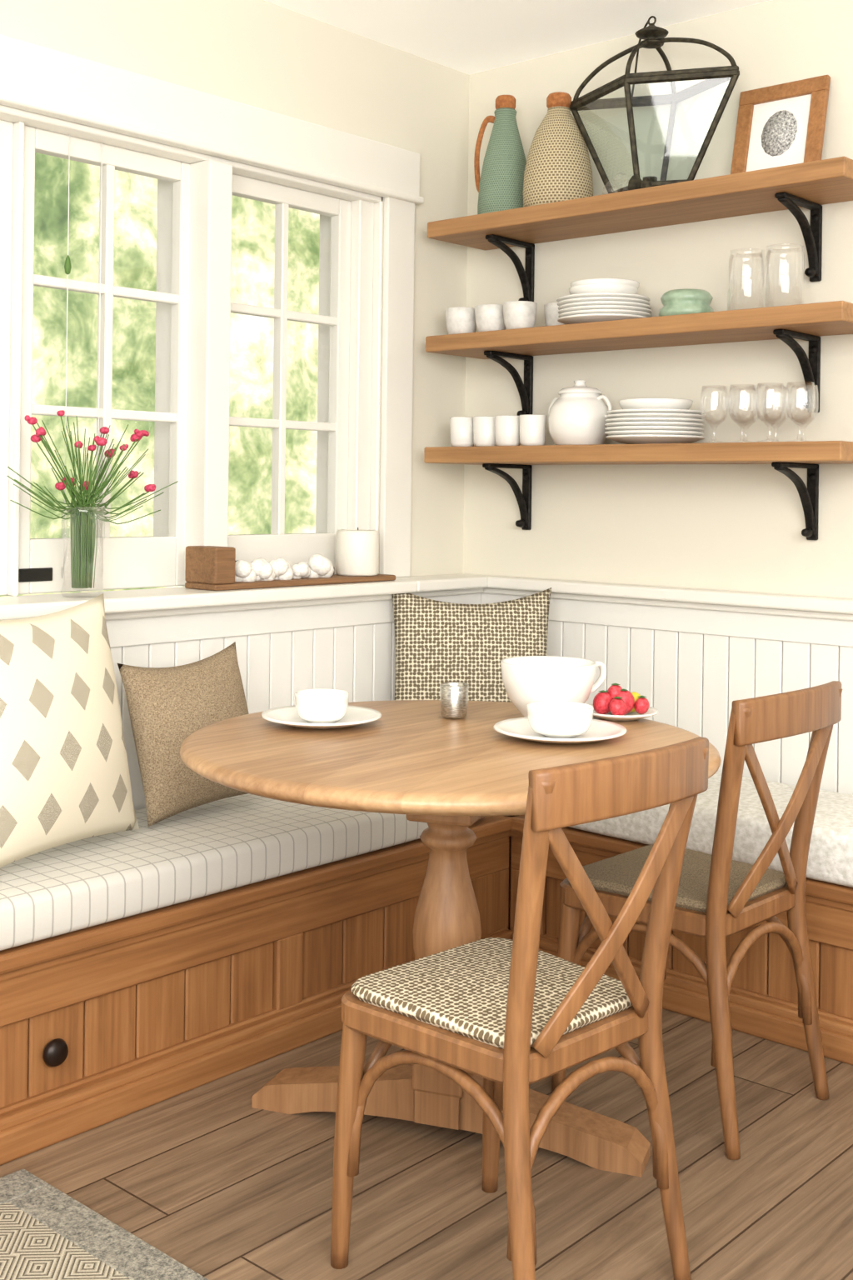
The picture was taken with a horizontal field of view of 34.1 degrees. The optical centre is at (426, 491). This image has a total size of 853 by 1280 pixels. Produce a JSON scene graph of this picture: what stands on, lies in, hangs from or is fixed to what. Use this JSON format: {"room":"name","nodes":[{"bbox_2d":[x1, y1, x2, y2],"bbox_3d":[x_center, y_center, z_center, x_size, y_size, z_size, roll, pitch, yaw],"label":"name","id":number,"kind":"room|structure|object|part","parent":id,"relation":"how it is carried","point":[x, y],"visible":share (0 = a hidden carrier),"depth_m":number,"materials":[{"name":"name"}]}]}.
{"room":"breakfast nook","nodes":[
{"label":"breakfast nook","id":0,"kind":"room"},
{"bbox_2d":[0,0,469,576],"bbox_3d":[-1.484,-0.057,2.848,0.250,2.600,5.050,1,0,42],"label":"wall","id":1,"kind":"structure","parent":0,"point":[262,54],"depth_m":4.10,"materials":[{"name":"beige paint"}]},
{"bbox_2d":[0,34,424,596],"bbox_3d":[-0.782,-0.394,3.564,0.242,1.293,2.047,1,0,42],"label":"window","id":2,"kind":"structure","parent":1,"relation":"in","point":[42,87],"depth_m":3.69,"materials":[{"name":"white wood"}]},
{"bbox_3d":[-1.177,-0.316,3.116,0.047,1.123,0.534,1,0,42],"label":"window sash","id":3,"kind":"part","parent":2,"relation":"part of","materials":[{"name":"white wood"}]},
{"bbox_2d":[64,135,102,510],"bbox_3d":[-0.851,-0.390,3.438,0.018,0.963,0.105,1,0,42],"label":"blind pull cord","id":4,"kind":"object","parent":2,"relation":"attached to","point":[67,266],"visible":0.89,"depth_m":3.40,"materials":[{"name":"white fabric"}]},
{"bbox_3d":[-0.814,-0.312,3.525,0.047,1.123,0.532,1,0,42],"label":"window sash","id":5,"kind":"part","parent":2,"relation":"part of","materials":[{"name":"white wood"}]},
{"bbox_3d":[-0.415,-0.306,3.974,0.047,1.123,0.520,1,0,42],"label":"window sash","id":6,"kind":"part","parent":2,"relation":"part of","materials":[{"name":"white wood"}]},
{"bbox_2d":[0,1008,852,1279],"bbox_3d":[0.293,1.316,1.254,5.050,0.100,5.050,1,0,42],"label":"floor","id":7,"kind":"structure","parent":0,"point":[226,1187],"depth_m":2.53,"materials":[{"name":"brown wood"}]},
{"bbox_2d":[0,1168,208,1279],"bbox_3d":[-0.529,1.249,1.088,2.260,0.012,1.910,1,0,42],"label":"rug","id":8,"kind":"object","parent":7,"relation":"on","point":[46,1233],"visible":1,"depth_m":2.30,"materials":[{"name":"beige fabric"}]},
{"bbox_2d":[0,815,852,1164],"bbox_3d":[0.320,1.074,1.246,4.405,0.385,4.470,1,0,42],"label":"bench","id":9,"kind":"object","parent":7,"relation":"on","point":[101,1024],"visible":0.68,"depth_m":3.08,"materials":[{"name":"brown wood"}]},
{"bbox_2d":[0,793,484,950],"bbox_3d":[-1.265,0.807,2.410,0.465,0.105,3.900,1,0,42],"label":"cushion","id":10,"kind":"object","parent":9,"relation":"on","point":[231,842],"visible":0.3,"depth_m":2.99,"materials":[{"name":"white fabric"}]},
{"bbox_2d":[0,593,139,867],"bbox_3d":[-0.804,0.488,2.874,0.191,0.518,0.530,1,0,28],"label":"diamond pillow","id":11,"kind":"object","parent":10,"relation":"on","point":[65,776],"visible":1,"depth_m":2.84,"materials":[{"name":"beige fabric"}]},
{"bbox_2d":[116,641,249,826],"bbox_3d":[-0.550,0.565,3.296,0.158,0.383,0.388,1,0,34],"label":"pillow","id":12,"kind":"object","parent":10,"relation":"on","point":[166,706],"visible":0.76,"depth_m":3.19,"materials":[{"name":"beige fabric"}]},
{"bbox_2d":[391,587,551,702],"bbox_3d":[0.130,0.510,4.016,0.475,0.463,0.165,1,0,-7],"label":"pillow","id":13,"kind":"object","parent":9,"relation":"on","point":[437,642],"visible":0.61,"depth_m":3.98,"materials":[{"name":"beige fabric"}]},
{"bbox_2d":[570,804,669,844],"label":"seat cushion","id":14,"kind":"object","parent":9,"relation":"on","point":[643,827],"depth_m":3.47,"materials":[{"name":"white fabric"}]},
{"bbox_2d":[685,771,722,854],"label":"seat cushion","id":15,"kind":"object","parent":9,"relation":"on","point":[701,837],"depth_m":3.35,"materials":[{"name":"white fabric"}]},
{"bbox_2d":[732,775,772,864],"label":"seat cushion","id":16,"kind":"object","parent":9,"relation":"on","point":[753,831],"depth_m":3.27,"materials":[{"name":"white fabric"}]},
{"bbox_2d":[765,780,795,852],"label":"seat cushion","id":17,"kind":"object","parent":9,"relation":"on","point":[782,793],"depth_m":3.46,"materials":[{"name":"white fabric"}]},
{"bbox_2d":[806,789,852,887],"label":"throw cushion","id":18,"kind":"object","parent":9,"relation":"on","point":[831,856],"depth_m":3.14,"materials":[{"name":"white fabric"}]},
{"bbox_2d":[180,700,721,1177],"bbox_3d":[0.041,0.875,2.747,1.050,0.775,1.050,1,0,42],"label":"table","id":19,"kind":"object","parent":7,"relation":"on","point":[419,763],"visible":0.6,"depth_m":2.67,"materials":[{"name":"brown wood"}]},
{"bbox_2d":[261,705,381,729],"bbox_3d":[-0.218,0.473,2.888,0.250,0.022,0.250,1,0,42],"label":"plate","id":20,"kind":"object","parent":19,"relation":"on","point":[288,716],"visible":0.76,"depth_m":2.90,"materials":[{"name":"white ceramic"}]},
{"bbox_2d":[295,689,349,723],"bbox_3d":[-0.217,0.448,2.888,0.112,0.059,0.112,1,0,42],"label":"cup","id":21,"kind":"object","parent":20,"relation":"on","point":[313,706],"visible":1,"depth_m":2.85,"materials":[{"name":"white ceramic"}]},
{"bbox_2d":[440,681,469,719],"bbox_3d":[0.060,0.451,2.996,0.062,0.072,0.062,1,0,42],"label":"votive","id":22,"kind":"object","parent":19,"relation":"on","point":[454,696],"visible":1,"depth_m":2.97,"materials":[{"name":"silver glass"}]},
{"bbox_2d":[500,655,606,717],"bbox_3d":[0.265,0.427,2.971,0.214,0.126,0.204,1,0,15],"label":"cup","id":23,"kind":"object","parent":19,"relation":"on","point":[527,680],"visible":0.73,"depth_m":2.90,"materials":[{"name":"white ceramic"}]},
{"bbox_2d":[493,716,627,744],"bbox_3d":[0.264,0.479,2.760,0.264,0.022,0.264,1,0,42],"label":"plate","id":24,"kind":"object","parent":19,"relation":"on","point":[520,727],"visible":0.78,"depth_m":2.76,"materials":[{"name":"white ceramic"}]},
{"bbox_2d":[526,700,594,737],"bbox_3d":[0.265,0.455,2.760,0.132,0.057,0.132,1,0,42],"label":"bowl","id":25,"kind":"object","parent":24,"relation":"on","point":[548,718],"visible":1,"depth_m":2.71,"materials":[{"name":"white ceramic"}]},
{"bbox_2d":[589,683,658,721],"bbox_3d":[0.416,0.454,3.014,0.170,0.076,0.170,1,0,42],"label":"fruit plate","id":26,"kind":"object","parent":19,"relation":"on","point":[618,704],"visible":0.97,"depth_m":2.99,"materials":[{"name":"red food"}]},
{"bbox_2d":[330,736,709,1279],"bbox_3d":[0.152,0.826,2.230,0.418,0.881,0.486,1,0,-44],"label":"chair","id":27,"kind":"object","parent":7,"relation":"on","point":[514,1015],"visible":1,"depth_m":2.13,"materials":[{"name":"brown wood"}]},
{"bbox_2d":[551,680,842,1159],"bbox_3d":[0.574,0.832,2.915,0.486,0.881,0.418,1,0,43],"label":"chair","id":28,"kind":"object","parent":7,"relation":"on","point":[720,897],"visible":0.88,"depth_m":2.78,"materials":[{"name":"brown wood"}]},
{"bbox_2d":[105,592,852,809],"bbox_3d":[0.306,0.784,1.069,4.804,0.964,4.816,1,0,42],"label":"wainscoting","id":29,"kind":"structure","parent":0,"point":[691,665],"depth_m":3.81,"materials":[{"name":"white wood"}]},
{"bbox_2d":[0,573,852,620],"bbox_3d":[0.295,0.294,1.096,4.858,0.055,4.800,1,0,42],"label":"trim","id":30,"kind":"structure","parent":29,"relation":"attached to","point":[121,604],"depth_m":3.72,"materials":[{"name":"white wood"}]},
{"bbox_2d":[6,410,178,596],"bbox_3d":[-0.795,0.031,3.332,0.473,0.441,0.124,1,0,-44],"label":"vase","id":31,"kind":"object","parent":30,"relation":"on","point":[82,542],"visible":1,"depth_m":3.31,"materials":[{"name":"clear glass"}]},
{"bbox_2d":[185,545,395,590],"bbox_3d":[-0.359,0.202,3.839,0.124,0.110,0.680,1,0,42],"label":"tray","id":32,"kind":"object","parent":30,"relation":"on","point":[207,567],"visible":0.98,"depth_m":3.67,"materials":[{"name":"brown wood"}]},
{"bbox_2d":[335,527,379,575],"bbox_3d":[-0.199,0.173,4.018,0.124,0.137,0.124,1,0,42],"label":"candle jar","id":33,"kind":"object","parent":32,"relation":"on","point":[357,550],"visible":1,"depth_m":3.97,"materials":[{"name":"white wax"}]},
{"bbox_2d":[264,0,770,74],"bbox_3d":[0.328,-1.383,1.254,5.050,0.100,5.050,1,0,42],"label":"ceiling","id":34,"kind":"structure","parent":0,"point":[468,37],"depth_m":3.96,"materials":[{"name":"white paint"}]},
{"bbox_2d":[463,0,852,598],"bbox_3d":[1.998,-0.012,2.965,4.800,2.600,0.250,1,0,42],"label":"wall","id":35,"kind":"structure","parent":0,"point":[717,527],"depth_m":3.92,"materials":[{"name":"beige paint"}]},
{"bbox_2d":[424,440,852,539],"bbox_3d":[0.582,-0.001,3.867,1.335,0.248,0.279,1,0,42],"label":"shelf","id":36,"kind":"object","parent":35,"relation":"attached to","point":[782,456],"visible":1,"depth_m":3.68,"materials":[{"name":"brown wood"}]},
{"bbox_2d":[450,416,474,446],"bbox_3d":[0.111,-0.178,4.242,0.080,0.092,0.080,1,0,42],"label":"tumbler","id":37,"kind":"object","parent":36,"relation":"on","point":[462,427],"visible":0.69,"depth_m":4.21,"materials":[{"name":"white ceramic"}]},
{"bbox_2d":[473,415,496,446],"bbox_3d":[0.179,-0.177,4.186,0.080,0.092,0.080,1,0,42],"label":"tumbler","id":38,"kind":"object","parent":36,"relation":"on","point":[484,427],"visible":0.7,"depth_m":4.15,"materials":[{"name":"white ceramic"}]},
{"bbox_2d":[495,415,520,445],"bbox_3d":[0.243,-0.176,4.125,0.080,0.092,0.080,1,0,42],"label":"tumbler","id":39,"kind":"object","parent":36,"relation":"on","point":[507,427],"visible":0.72,"depth_m":4.09,"materials":[{"name":"white ceramic"}]},
{"bbox_2d":[519,414,546,445],"bbox_3d":[0.311,-0.175,4.069,0.080,0.092,0.080,1,0,42],"label":"tumbler","id":40,"kind":"object","parent":36,"relation":"on","point":[532,427],"visible":0.84,"depth_m":4.04,"materials":[{"name":"white ceramic"}]},
{"bbox_2d":[548,380,612,444],"bbox_3d":[0.440,-0.224,3.997,0.180,0.192,0.180,1,0,2],"label":"lidded jar","id":41,"kind":"object","parent":36,"relation":"on","point":[577,417],"visible":0.86,"depth_m":3.93,"materials":[{"name":"white ceramic"}]},
{"bbox_2d":[605,398,705,444],"bbox_3d":[0.628,-0.187,3.821,0.276,0.123,0.277,1,0,42],"label":"plates","id":42,"kind":"object","parent":36,"relation":"on","point":[640,421],"visible":0.96,"depth_m":3.72,"materials":[{"name":"white ceramic"}]},
{"bbox_2d":[425,300,852,415],"bbox_3d":[0.587,-0.336,3.867,1.335,0.248,0.279,1,0,42],"label":"shelf","id":43,"kind":"object","parent":35,"relation":"attached to","point":[807,322],"visible":0.96,"depth_m":3.72,"materials":[{"name":"brown wood"}]},
{"bbox_2d":[445,306,476,334],"bbox_3d":[0.107,-0.512,4.255,0.100,0.089,0.100,1,0,42],"label":"cup","id":44,"kind":"object","parent":43,"relation":"on","point":[458,319],"visible":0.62,"depth_m":4.21,"materials":[{"name":"ceramic"}]},
{"bbox_2d":[475,304,505,331],"bbox_3d":[0.195,-0.511,4.184,0.100,0.089,0.100,1,0,42],"label":"cup","id":45,"kind":"object","parent":43,"relation":"on","point":[488,317],"visible":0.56,"depth_m":4.14,"materials":[{"name":"ceramic"}]},
{"bbox_2d":[503,300,537,329],"bbox_3d":[0.276,-0.510,4.106,0.100,0.089,0.100,1,0,42],"label":"cup","id":46,"kind":"object","parent":43,"relation":"on","point":[517,314],"visible":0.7,"depth_m":4.07,"materials":[{"name":"ceramic"}]},
{"bbox_2d":[544,302,564,325],"bbox_3d":[0.399,-0.508,4.124,0.100,0.089,0.100,1,0,42],"label":"cup","id":47,"kind":"object","parent":43,"relation":"on","point":[551,310],"visible":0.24,"depth_m":4.09,"materials":[{"name":"ceramic"}]},
{"bbox_2d":[556,278,652,324],"bbox_3d":[0.503,-0.525,3.940,0.269,0.126,0.267,1,0,42],"label":"plates","id":48,"kind":"object","parent":43,"relation":"on","point":[592,300],"visible":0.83,"depth_m":3.84,"materials":[{"name":"white ceramic"}]},
{"bbox_2d":[658,289,714,316],"bbox_3d":[0.706,-0.500,3.777,0.150,0.082,0.150,1,0,42],"label":"bowl","id":49,"kind":"object","parent":43,"relation":"on","point":[676,302],"visible":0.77,"depth_m":3.72,"materials":[{"name":"ceramic"}]},
{"bbox_2d":[427,156,852,301],"bbox_3d":[0.591,-0.681,3.867,1.335,0.248,0.279,1,0,42],"label":"shelf","id":50,"kind":"object","parent":35,"relation":"attached to","point":[810,185],"visible":0.92,"depth_m":3.74,"materials":[{"name":"brown wood"}]},
{"bbox_2d":[474,95,526,214],"bbox_3d":[0.232,-1.000,4.206,0.171,0.380,0.162,1,0,0],"label":"jug","id":51,"kind":"object","parent":50,"relation":"on","point":[500,185],"visible":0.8,"depth_m":4.16,"materials":[{"name":"green ceramic"}]},
{"bbox_2d":[523,91,593,207],"bbox_3d":[0.383,-0.980,4.043,0.204,0.342,0.204,1,0,42],"label":"bottle","id":52,"kind":"object","parent":50,"relation":"on","point":[558,167],"visible":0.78,"depth_m":3.97,"materials":[{"name":"beige ceramic"}]},
{"bbox_2d":[570,15,739,193],"bbox_3d":[0.620,-1.059,3.846,0.241,0.507,0.498,1,0,-24],"label":"lantern","id":53,"kind":"object","parent":50,"relation":"on","point":[653,37],"visible":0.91,"depth_m":3.81,"materials":[{"name":"metal"}]},
{"bbox_2d":[626,174,652,190],"bbox_3d":[0.547,-0.838,3.782,0.160,0.063,0.054,1,0,42],"label":"lantern candle holder","id":54,"kind":"object","parent":53,"relation":"part of","point":[635,182],"visible":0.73,"depth_m":3.75,"materials":[{"name":"glass"}]},
{"bbox_2d":[730,74,830,174],"bbox_3d":[0.934,-0.945,3.689,0.255,0.282,0.076,1,0,42],"label":"picture frame","id":55,"kind":"object","parent":50,"relation":"on","point":[784,124],"visible":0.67,"depth_m":3.69,"materials":[{"name":"brown wood"}]},
{"label":"outside","id":56,"kind":"structure","parent":0,"visible":0},
{"bbox_2d":[0,152,319,596],"bbox_3d":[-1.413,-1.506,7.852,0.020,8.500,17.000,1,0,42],"label":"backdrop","id":57,"kind":"structure","parent":56,"point":[135,195],"depth_m":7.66,"materials":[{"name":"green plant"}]}
]}

